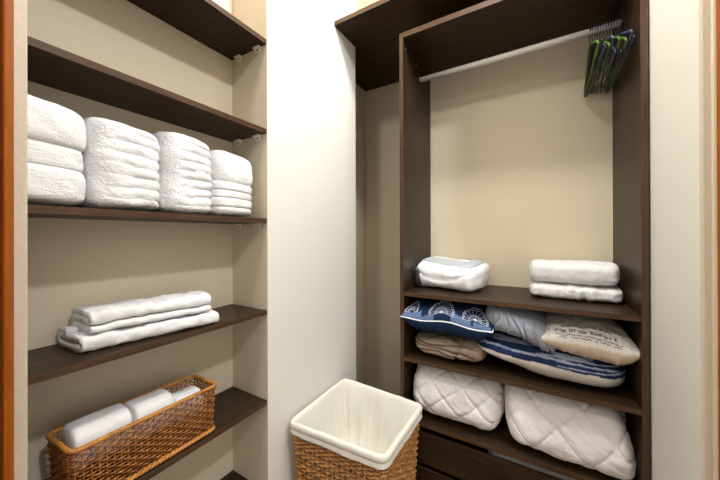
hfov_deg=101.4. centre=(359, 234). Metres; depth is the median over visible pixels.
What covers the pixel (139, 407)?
rolled towel
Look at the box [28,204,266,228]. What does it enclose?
wall shelf
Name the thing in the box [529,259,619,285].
folded towel
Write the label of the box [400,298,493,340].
throw pillow
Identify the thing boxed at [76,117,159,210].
towel stack
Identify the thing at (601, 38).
clothes hanger
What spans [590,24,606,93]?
clothes hanger
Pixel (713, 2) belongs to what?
trim
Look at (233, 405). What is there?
wall shelf
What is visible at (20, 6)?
wall
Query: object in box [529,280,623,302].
folded towel
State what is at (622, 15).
rod bracket
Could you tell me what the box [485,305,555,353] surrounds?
pillow
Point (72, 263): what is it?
wall
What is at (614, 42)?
clothes hanger
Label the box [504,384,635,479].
duvet
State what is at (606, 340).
printed pillow
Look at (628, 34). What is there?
clothes hanger
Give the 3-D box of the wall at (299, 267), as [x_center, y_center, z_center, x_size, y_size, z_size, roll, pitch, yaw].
[-0.369,-0.346,1.682,0.360,3.500,0.729,0,0,31]
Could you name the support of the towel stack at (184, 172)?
on the wall shelf at (34, 211)
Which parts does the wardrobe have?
panel, drawer, drawer, panel, hanging rod, panel, panel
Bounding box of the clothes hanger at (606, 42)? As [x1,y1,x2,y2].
[593,23,609,93]
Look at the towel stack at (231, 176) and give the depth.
1.13 m
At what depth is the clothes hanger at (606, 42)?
1.32 m
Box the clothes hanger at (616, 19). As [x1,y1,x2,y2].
[606,18,632,92]
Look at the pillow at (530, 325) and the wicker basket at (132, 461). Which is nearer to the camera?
the wicker basket at (132, 461)
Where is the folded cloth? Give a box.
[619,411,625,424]
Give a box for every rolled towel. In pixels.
[61,403,132,472]
[124,389,174,441]
[171,385,203,423]
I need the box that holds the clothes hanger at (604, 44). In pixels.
[588,25,605,95]
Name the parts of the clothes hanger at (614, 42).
shoulder frame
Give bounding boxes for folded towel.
[56,309,218,352]
[70,291,210,333]
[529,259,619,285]
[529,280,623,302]
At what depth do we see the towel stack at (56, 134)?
0.72 m
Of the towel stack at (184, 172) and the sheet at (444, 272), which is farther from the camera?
the sheet at (444, 272)
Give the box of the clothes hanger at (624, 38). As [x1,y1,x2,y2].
[603,19,627,91]
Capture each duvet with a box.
[413,364,504,429]
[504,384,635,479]
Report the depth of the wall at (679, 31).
0.85 m
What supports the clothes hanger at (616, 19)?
hanging from the wardrobe
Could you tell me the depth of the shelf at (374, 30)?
1.73 m
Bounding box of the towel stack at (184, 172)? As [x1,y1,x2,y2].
[148,131,211,214]
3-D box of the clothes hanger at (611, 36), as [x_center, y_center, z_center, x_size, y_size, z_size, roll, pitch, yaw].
[1.086,-0.829,1.313,0.009,0.257,0.418,0,0,32]
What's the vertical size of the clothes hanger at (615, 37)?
0.251 m
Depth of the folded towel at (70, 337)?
0.88 m
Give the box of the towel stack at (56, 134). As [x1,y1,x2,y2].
[27,94,86,206]
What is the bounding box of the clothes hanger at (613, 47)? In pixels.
[600,21,615,85]
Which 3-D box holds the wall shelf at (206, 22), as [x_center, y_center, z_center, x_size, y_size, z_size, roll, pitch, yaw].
[-0.718,-0.826,0.987,0.236,0.042,0.822,0,0,31]
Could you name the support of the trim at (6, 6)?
attached to the wall at (20, 6)
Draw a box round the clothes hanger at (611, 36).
[596,22,613,94]
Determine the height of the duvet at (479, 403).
0.291 m
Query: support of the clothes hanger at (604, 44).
hanging from the wardrobe
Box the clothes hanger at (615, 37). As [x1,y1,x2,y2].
[600,21,620,93]
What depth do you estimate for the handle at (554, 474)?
1.32 m
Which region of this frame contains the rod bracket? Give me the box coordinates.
[620,12,623,27]
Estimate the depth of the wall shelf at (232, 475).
1.35 m
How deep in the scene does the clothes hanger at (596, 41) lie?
1.37 m
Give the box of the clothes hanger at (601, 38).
[586,25,603,96]
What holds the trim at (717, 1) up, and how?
attached to the wall at (679, 31)
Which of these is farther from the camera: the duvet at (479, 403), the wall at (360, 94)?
the wall at (360, 94)
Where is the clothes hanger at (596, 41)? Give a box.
[584,26,599,96]
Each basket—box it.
[45,374,216,479]
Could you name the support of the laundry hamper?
on the floor
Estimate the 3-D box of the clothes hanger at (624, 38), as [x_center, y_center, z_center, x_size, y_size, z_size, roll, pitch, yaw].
[1.126,-0.836,1.307,0.009,0.243,0.420,0,0,31]
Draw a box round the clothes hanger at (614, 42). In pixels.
[602,20,622,85]
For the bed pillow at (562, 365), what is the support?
on the wardrobe
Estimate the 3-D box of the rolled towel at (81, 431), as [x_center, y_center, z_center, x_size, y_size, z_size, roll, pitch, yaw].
[-0.759,0.582,0.853,0.124,0.120,0.141,0,0,31]
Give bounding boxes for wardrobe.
[399,0,649,479]
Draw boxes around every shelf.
[27,36,266,145]
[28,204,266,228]
[28,304,266,385]
[46,386,266,479]
[127,0,265,62]
[220,470,247,479]
[334,0,486,90]
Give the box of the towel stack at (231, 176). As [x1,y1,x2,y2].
[205,150,252,216]
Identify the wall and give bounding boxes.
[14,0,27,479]
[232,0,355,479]
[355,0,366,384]
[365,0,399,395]
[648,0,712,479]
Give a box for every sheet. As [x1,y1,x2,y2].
[416,256,488,291]
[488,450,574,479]
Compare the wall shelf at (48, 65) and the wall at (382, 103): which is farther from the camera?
the wall at (382, 103)
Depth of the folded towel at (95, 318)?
0.92 m
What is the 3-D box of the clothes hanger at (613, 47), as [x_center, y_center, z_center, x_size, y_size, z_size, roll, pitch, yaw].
[1.113,-0.834,1.339,0.009,0.247,0.420,0,0,31]
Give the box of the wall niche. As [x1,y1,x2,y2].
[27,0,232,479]
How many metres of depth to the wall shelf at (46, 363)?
0.83 m
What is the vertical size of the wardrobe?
2.480 m
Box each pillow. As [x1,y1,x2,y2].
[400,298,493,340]
[476,330,625,386]
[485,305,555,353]
[541,311,639,364]
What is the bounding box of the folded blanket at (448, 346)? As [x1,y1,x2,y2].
[416,330,486,361]
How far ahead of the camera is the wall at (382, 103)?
2.40 m
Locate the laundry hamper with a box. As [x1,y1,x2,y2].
[290,378,421,479]
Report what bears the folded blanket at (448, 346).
on the wardrobe
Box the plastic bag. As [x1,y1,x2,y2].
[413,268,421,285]
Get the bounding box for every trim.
[0,0,13,479]
[711,0,718,479]
[716,0,719,479]
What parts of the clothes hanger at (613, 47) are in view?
shoulder frame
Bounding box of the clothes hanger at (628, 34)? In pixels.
[609,17,634,91]

